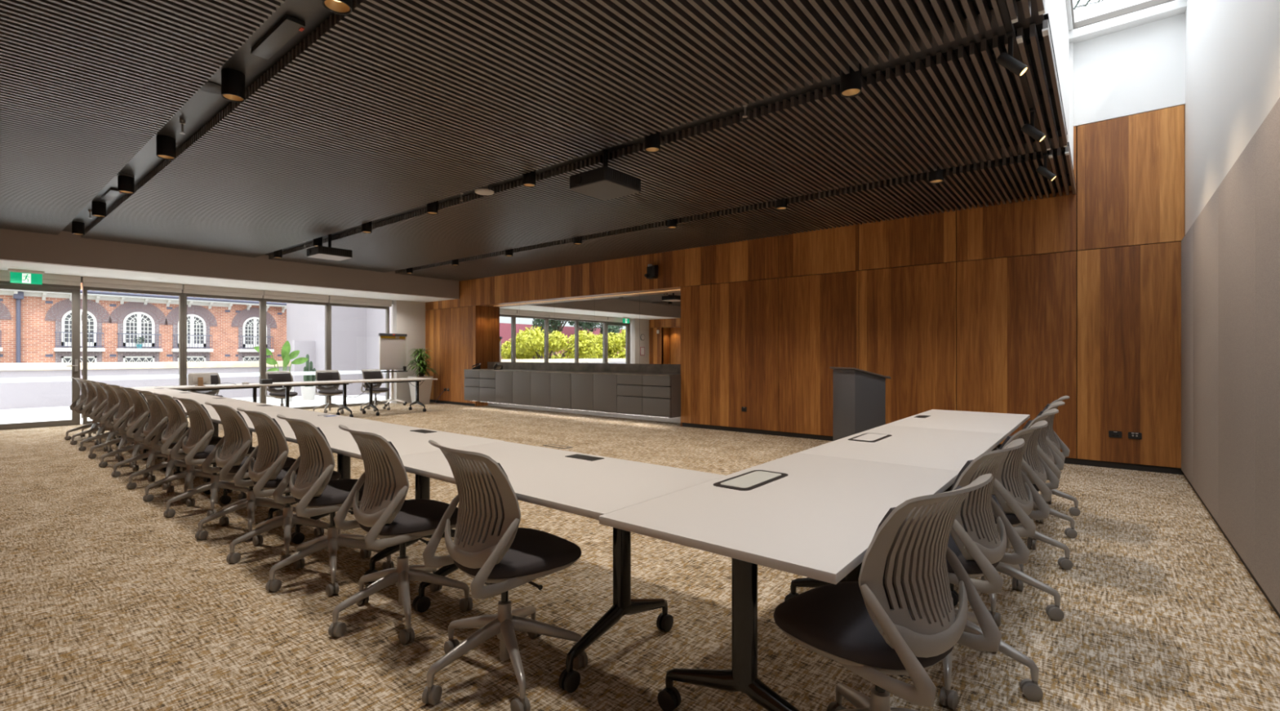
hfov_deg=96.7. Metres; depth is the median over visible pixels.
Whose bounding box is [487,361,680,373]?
backsplash
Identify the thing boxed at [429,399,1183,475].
baseboard
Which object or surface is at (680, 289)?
led strip
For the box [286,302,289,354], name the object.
annex
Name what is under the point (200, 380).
monitor
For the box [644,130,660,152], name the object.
recessed light
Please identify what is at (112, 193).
fitting
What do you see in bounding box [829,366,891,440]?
lectern
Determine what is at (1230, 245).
wall
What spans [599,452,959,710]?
folding table
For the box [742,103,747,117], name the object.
sprinkler head
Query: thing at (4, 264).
ceiling
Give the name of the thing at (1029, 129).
track spotlight
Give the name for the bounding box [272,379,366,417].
folding table
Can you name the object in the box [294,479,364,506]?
seat cushion
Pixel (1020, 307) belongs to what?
wall
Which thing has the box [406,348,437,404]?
potted plant
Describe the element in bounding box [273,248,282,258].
recessed light
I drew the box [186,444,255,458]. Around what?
seat cushion
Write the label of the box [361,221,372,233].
recessed light
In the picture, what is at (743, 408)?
wall outlet
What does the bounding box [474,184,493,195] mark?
ceiling sensor
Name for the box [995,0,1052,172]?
track
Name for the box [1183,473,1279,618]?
baseboard
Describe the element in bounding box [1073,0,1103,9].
palm tree
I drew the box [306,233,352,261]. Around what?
ceiling projector
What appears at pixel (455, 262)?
recessed light
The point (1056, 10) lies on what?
wall
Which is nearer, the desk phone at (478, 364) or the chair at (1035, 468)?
the chair at (1035, 468)
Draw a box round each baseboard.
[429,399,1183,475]
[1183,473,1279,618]
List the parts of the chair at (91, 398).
support arm, leg, backrest, support arm, leg, leg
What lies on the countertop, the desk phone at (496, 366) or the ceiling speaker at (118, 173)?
the desk phone at (496, 366)
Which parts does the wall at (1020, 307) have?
wood panel, wood panel, wood panel, wood panel, wood panel, wood panel, wood panel, wood panel, wood panel, wood panel, wood panel, wood panel, wood panel, wood panel, wood panel, wood panel, wood panel, wood panel, wood panel, wood panel, wood panel, wood panel, plaster panel, wood panel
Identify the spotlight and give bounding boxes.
[117,175,134,194]
[155,134,175,159]
[221,68,244,102]
[322,0,351,14]
[995,31,1027,75]
[1021,107,1045,142]
[1035,153,1056,181]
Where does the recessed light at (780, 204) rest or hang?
in the ceiling at (382, 111)
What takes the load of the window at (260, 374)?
on the floor
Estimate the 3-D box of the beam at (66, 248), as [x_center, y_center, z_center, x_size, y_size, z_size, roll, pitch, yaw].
[-7.559,-1.752,10.997,0.150,0.655,9.153,0,0,39]
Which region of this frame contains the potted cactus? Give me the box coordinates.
[300,354,315,399]
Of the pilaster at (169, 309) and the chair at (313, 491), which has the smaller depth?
the chair at (313, 491)
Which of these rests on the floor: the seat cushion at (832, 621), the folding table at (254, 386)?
the folding table at (254, 386)
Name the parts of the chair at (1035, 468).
support arm, backrest, leg, support arm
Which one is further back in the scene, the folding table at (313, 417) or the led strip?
the led strip
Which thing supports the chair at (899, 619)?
on the floor
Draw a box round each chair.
[64,377,119,439]
[70,377,119,444]
[78,379,133,451]
[88,382,150,458]
[98,383,168,467]
[111,386,188,477]
[126,389,208,489]
[142,392,232,502]
[163,396,257,517]
[186,372,222,423]
[195,401,296,542]
[226,407,341,564]
[265,370,297,406]
[265,413,394,596]
[313,369,344,413]
[328,424,472,644]
[360,368,390,411]
[422,440,587,710]
[773,473,1001,710]
[939,438,1043,710]
[981,420,1064,626]
[991,395,1080,515]
[991,408,1072,572]
[1027,400,1077,542]
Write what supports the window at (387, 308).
in the wall at (408, 317)
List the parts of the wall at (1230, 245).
acoustic panel, acoustic panel, acoustic panel, acoustic panel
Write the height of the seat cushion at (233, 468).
0.073 m
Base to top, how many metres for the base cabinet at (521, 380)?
0.730 m
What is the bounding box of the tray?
[381,370,407,372]
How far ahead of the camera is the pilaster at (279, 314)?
33.85 m
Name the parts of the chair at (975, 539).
leg, leg, support arm, backrest, leg, support arm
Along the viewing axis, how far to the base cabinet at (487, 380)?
13.19 m
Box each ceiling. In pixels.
[0,0,1075,280]
[0,260,455,302]
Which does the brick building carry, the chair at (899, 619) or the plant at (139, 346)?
the plant at (139, 346)
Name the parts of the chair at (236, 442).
support arm, leg, backrest, leg, support arm, leg, leg, leg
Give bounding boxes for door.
[0,284,83,430]
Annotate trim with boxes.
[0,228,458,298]
[0,280,80,289]
[1065,0,1186,43]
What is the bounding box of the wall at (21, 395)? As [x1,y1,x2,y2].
[0,360,290,409]
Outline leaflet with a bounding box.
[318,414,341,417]
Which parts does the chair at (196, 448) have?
support arm, leg, backrest, support arm, leg, leg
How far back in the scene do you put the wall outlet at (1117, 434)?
6.38 m
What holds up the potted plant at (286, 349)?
on the floor
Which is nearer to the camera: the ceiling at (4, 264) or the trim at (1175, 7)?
the trim at (1175, 7)
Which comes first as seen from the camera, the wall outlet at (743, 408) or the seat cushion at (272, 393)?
the wall outlet at (743, 408)
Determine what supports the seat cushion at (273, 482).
on the chair at (272, 451)
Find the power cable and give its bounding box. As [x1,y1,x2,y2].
[332,381,423,397]
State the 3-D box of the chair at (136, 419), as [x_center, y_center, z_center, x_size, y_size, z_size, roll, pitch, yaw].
[-5.299,0.810,6.162,0.619,0.940,0.627,0,0,39]
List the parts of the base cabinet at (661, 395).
drawer, drawer, drawer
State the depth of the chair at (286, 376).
11.65 m
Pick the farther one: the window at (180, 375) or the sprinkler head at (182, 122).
the window at (180, 375)
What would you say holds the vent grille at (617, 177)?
attached to the ceiling projector at (605, 182)
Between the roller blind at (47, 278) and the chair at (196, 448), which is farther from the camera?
the roller blind at (47, 278)
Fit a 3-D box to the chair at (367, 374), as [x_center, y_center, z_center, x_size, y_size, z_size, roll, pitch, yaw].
[-6.114,0.810,13.137,0.627,0.940,0.619,0,0,33]
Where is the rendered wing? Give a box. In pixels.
[289,302,390,396]
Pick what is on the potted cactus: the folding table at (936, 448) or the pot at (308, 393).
the pot at (308, 393)
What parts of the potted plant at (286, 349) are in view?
stem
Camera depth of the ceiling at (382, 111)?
4.59 m
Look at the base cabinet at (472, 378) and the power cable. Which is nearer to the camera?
the power cable
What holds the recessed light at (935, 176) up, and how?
in the ceiling at (382, 111)
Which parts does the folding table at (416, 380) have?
frame rail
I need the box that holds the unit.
[259,378,272,384]
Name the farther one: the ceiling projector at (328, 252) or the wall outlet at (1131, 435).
the ceiling projector at (328, 252)
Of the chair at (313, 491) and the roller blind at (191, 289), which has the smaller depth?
the chair at (313, 491)
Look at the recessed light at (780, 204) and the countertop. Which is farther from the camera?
the countertop
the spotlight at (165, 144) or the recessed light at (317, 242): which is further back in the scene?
the recessed light at (317, 242)
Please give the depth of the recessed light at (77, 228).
8.37 m
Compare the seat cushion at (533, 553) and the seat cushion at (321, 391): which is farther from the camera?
the seat cushion at (321, 391)
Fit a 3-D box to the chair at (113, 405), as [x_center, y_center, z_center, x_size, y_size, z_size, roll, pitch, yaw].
[-6.573,0.810,7.227,0.619,0.940,0.627,0,0,39]
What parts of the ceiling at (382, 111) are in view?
slat panel, slat panel, slat panel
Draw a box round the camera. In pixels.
[644,263,657,279]
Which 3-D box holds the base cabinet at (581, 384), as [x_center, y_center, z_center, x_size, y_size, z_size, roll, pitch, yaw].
[-0.945,0.740,11.510,0.616,0.730,0.660,0,0,39]
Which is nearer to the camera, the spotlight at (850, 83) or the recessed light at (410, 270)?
the spotlight at (850, 83)
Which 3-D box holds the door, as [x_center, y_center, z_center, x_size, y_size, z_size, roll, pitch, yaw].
[-10.623,0.043,9.899,0.145,2.465,1.342,0,0,39]
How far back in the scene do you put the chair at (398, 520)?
2.64 m
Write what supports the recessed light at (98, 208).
in the ceiling at (382, 111)
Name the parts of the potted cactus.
stem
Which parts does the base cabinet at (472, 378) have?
drawer, drawer, drawer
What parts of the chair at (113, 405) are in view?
support arm, leg, backrest, support arm, leg, leg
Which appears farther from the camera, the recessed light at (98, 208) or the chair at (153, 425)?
the recessed light at (98, 208)
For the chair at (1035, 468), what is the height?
0.940 m
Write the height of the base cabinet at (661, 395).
0.730 m
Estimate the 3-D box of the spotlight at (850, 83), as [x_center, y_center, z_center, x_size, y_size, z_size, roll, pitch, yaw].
[1.434,-1.867,3.868,0.136,0.175,0.136,0,0,39]
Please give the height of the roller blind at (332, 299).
0.175 m
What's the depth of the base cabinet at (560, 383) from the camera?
11.64 m
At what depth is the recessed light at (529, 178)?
5.93 m
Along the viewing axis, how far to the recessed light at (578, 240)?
9.09 m
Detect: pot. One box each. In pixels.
[274,386,293,401]
[300,386,315,399]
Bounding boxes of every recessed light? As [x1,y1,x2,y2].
[71,221,84,235]
[91,200,106,217]
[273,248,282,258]
[313,236,322,246]
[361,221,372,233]
[406,267,413,273]
[426,200,438,214]
[451,258,458,266]
[505,248,512,256]
[522,169,535,187]
[573,235,582,244]
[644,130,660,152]
[666,217,676,228]
[775,197,786,209]
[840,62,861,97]
[928,165,943,183]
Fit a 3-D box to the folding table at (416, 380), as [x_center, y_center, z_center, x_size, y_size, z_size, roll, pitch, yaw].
[-5.401,0.910,12.532,0.800,0.740,1.598,0,0,39]
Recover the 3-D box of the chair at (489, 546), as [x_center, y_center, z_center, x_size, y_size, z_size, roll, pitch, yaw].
[-0.555,0.810,2.276,0.627,0.940,0.619,0,0,-43]
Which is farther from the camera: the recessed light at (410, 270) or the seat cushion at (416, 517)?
the recessed light at (410, 270)
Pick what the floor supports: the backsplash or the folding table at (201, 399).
the folding table at (201, 399)
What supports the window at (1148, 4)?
in the wall at (1020, 307)
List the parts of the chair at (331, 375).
leg, leg, backrest, leg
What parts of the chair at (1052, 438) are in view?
support arm, backrest, support arm, leg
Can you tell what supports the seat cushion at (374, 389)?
on the chair at (367, 374)
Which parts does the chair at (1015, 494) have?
leg, leg, support arm, backrest, leg, support arm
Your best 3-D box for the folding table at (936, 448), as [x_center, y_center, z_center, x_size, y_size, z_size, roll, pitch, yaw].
[1.687,0.908,3.514,0.800,0.744,1.598,0,0,39]
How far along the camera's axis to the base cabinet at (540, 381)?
12.02 m
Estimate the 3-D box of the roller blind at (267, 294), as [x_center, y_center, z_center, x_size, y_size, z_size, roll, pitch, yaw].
[-7.908,-1.337,13.135,0.090,0.175,1.366,0,0,39]
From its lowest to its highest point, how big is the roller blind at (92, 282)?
0.175 m
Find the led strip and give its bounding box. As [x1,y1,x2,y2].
[495,288,680,306]
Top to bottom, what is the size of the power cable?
0.287 m
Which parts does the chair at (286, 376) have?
support arm, backrest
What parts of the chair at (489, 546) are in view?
support arm, leg, leg, backrest, support arm, leg, leg, leg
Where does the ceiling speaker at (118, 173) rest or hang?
attached to the ceiling at (382, 111)
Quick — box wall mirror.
[488,289,680,364]
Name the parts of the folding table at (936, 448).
lid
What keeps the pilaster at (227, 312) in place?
attached to the brick building
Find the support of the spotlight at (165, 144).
in the ceiling at (382, 111)
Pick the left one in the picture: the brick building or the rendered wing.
the brick building
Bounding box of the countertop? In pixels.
[463,368,680,376]
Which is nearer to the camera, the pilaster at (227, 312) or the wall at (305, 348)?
the wall at (305, 348)
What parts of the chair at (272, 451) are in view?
support arm, leg, backrest, leg, support arm, leg, leg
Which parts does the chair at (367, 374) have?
support arm, leg, backrest, leg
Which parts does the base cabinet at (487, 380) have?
drawer, drawer, drawer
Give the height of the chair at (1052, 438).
0.940 m
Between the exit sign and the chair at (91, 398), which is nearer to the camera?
the chair at (91, 398)
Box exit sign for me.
[8,268,44,284]
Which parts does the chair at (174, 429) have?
support arm, leg, backrest, support arm, leg, leg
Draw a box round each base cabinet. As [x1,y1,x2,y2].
[464,369,480,401]
[479,370,495,402]
[495,371,512,404]
[512,371,530,405]
[530,372,550,407]
[550,373,571,409]
[570,373,593,411]
[593,373,617,413]
[617,374,643,415]
[642,375,680,417]
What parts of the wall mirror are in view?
mirror panel, mirror panel, mirror panel, mirror panel, mirror panel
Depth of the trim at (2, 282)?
10.04 m
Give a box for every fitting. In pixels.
[101,187,121,200]
[250,14,305,59]
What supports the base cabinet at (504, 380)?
attached to the wall at (1020, 307)
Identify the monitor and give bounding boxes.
[187,373,210,386]
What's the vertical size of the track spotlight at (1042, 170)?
0.250 m
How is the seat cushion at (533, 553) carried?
on the chair at (489, 546)
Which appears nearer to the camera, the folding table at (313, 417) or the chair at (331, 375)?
the folding table at (313, 417)
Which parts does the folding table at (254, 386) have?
frame rail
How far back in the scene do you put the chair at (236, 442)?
3.99 m
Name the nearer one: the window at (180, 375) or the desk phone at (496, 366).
the window at (180, 375)
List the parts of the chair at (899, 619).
leg, leg, support arm, leg, backrest, support arm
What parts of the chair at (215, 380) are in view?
backrest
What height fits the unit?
0.085 m
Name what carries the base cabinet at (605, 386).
attached to the wall at (1020, 307)
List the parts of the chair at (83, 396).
support arm, backrest, leg, leg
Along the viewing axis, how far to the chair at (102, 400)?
7.59 m
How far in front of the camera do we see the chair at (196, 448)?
4.53 m
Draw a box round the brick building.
[0,283,287,363]
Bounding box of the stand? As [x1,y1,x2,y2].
[376,333,407,406]
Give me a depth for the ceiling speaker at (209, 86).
4.14 m
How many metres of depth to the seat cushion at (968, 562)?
2.14 m
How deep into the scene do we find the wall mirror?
12.05 m
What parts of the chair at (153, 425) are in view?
support arm, leg, backrest, support arm, leg, leg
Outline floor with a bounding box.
[0,394,1279,710]
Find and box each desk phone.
[471,363,480,368]
[493,364,502,369]
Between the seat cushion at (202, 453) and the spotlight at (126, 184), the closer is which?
the seat cushion at (202, 453)
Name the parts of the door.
handle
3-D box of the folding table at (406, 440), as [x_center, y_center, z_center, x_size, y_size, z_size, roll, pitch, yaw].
[-1.721,0.908,3.763,1.598,0.743,0.800,0,0,39]
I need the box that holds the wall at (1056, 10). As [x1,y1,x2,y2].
[1043,0,1073,168]
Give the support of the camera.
attached to the wall at (1020, 307)
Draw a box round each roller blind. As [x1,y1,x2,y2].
[0,270,81,285]
[82,276,182,293]
[182,284,263,297]
[262,290,328,302]
[328,295,392,306]
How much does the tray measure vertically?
0.035 m
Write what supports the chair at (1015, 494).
on the floor
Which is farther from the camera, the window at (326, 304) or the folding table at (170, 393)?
the window at (326, 304)
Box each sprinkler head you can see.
[179,119,185,134]
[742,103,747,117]
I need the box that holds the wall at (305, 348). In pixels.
[292,340,315,395]
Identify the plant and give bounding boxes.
[134,336,145,348]
[253,340,308,401]
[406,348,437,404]
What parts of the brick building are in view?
pane, pane, sill, balcony rail, pane, pane, sill, balcony rail, sill, balcony rail, pane, pane, pane, pane, sill, balcony rail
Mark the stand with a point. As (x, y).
(392, 346)
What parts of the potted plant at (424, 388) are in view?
planter, stem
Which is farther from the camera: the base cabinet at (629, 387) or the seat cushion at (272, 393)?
the seat cushion at (272, 393)
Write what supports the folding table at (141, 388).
on the floor
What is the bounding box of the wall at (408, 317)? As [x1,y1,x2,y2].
[390,300,425,403]
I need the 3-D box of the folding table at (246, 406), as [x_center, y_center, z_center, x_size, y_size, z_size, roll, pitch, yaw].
[-4.187,0.908,5.802,1.598,0.743,0.800,0,0,39]
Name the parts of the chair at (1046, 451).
support arm, backrest, leg, support arm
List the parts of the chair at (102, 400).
support arm, leg, backrest, support arm, leg, leg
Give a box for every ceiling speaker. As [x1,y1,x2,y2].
[115,172,134,177]
[200,80,221,93]
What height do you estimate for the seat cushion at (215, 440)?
0.073 m
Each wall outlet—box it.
[741,406,746,411]
[1108,431,1121,438]
[1128,431,1142,439]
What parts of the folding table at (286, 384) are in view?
frame rail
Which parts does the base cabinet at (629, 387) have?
drawer, drawer, drawer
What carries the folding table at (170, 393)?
on the floor
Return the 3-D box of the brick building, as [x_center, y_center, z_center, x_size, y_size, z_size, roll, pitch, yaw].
[-29.231,-0.557,28.529,6.640,10.273,23.455,0,0,39]
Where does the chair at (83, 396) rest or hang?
on the floor
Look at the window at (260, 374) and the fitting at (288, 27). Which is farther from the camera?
the window at (260, 374)
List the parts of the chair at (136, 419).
support arm, leg, backrest, support arm, leg, leg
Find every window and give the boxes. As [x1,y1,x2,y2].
[82,286,183,424]
[183,293,263,416]
[263,298,328,409]
[328,302,389,407]
[1070,0,1174,29]
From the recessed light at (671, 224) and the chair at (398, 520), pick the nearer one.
the chair at (398, 520)
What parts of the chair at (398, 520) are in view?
support arm, leg, backrest, leg, support arm, leg, leg, leg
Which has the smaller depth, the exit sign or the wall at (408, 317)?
the exit sign
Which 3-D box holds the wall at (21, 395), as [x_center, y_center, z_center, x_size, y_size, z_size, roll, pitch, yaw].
[-17.729,0.743,11.208,1.750,1.085,19.000,0,0,39]
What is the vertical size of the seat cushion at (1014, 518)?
0.073 m
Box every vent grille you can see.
[610,169,638,188]
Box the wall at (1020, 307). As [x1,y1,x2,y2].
[425,0,1185,467]
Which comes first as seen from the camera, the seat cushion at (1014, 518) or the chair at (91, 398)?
the seat cushion at (1014, 518)
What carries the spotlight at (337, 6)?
in the ceiling at (382, 111)
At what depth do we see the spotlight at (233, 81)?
3.90 m
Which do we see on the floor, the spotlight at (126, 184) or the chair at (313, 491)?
the chair at (313, 491)
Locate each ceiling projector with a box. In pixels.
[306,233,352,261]
[569,150,640,199]
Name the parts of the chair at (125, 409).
support arm, leg, backrest, support arm, leg, leg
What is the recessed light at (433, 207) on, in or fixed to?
in the ceiling at (382, 111)
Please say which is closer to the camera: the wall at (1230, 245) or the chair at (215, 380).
the wall at (1230, 245)
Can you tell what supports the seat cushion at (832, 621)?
on the chair at (899, 619)
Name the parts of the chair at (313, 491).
support arm, leg, backrest, leg, support arm, leg, leg, leg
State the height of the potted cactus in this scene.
1.300 m
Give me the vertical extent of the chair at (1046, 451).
0.940 m
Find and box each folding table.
[103,386,176,440]
[115,390,208,453]
[141,395,249,471]
[155,382,279,427]
[173,400,302,494]
[210,409,381,520]
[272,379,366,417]
[282,422,504,583]
[349,377,437,415]
[400,440,725,693]
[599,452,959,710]
[799,424,1006,606]
[884,408,1030,493]
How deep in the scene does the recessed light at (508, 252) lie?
10.20 m
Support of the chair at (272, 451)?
on the floor
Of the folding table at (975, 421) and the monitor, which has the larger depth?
the monitor
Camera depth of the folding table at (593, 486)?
2.44 m
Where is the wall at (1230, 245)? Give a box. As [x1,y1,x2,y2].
[1181,0,1279,613]
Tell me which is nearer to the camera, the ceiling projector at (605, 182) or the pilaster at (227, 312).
the ceiling projector at (605, 182)
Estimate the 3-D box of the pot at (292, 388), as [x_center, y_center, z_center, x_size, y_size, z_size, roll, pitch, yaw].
[-9.816,1.075,15.662,0.520,0.420,0.520,0,0,39]
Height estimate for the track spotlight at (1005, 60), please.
0.250 m
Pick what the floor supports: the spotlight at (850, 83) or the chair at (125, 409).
the chair at (125, 409)
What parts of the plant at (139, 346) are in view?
pot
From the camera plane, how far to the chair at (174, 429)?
5.01 m
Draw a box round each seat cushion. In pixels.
[168,435,222,448]
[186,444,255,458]
[219,454,296,472]
[253,466,341,488]
[269,391,297,396]
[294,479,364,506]
[318,389,342,394]
[359,498,457,535]
[364,387,389,391]
[453,527,582,578]
[773,581,954,670]
[946,533,999,573]
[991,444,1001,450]
[991,494,1028,524]
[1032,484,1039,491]
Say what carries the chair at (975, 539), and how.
on the floor
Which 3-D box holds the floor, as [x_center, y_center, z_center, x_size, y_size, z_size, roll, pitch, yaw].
[-7.454,1.360,6.068,20.776,0.160,28.000,0,0,39]

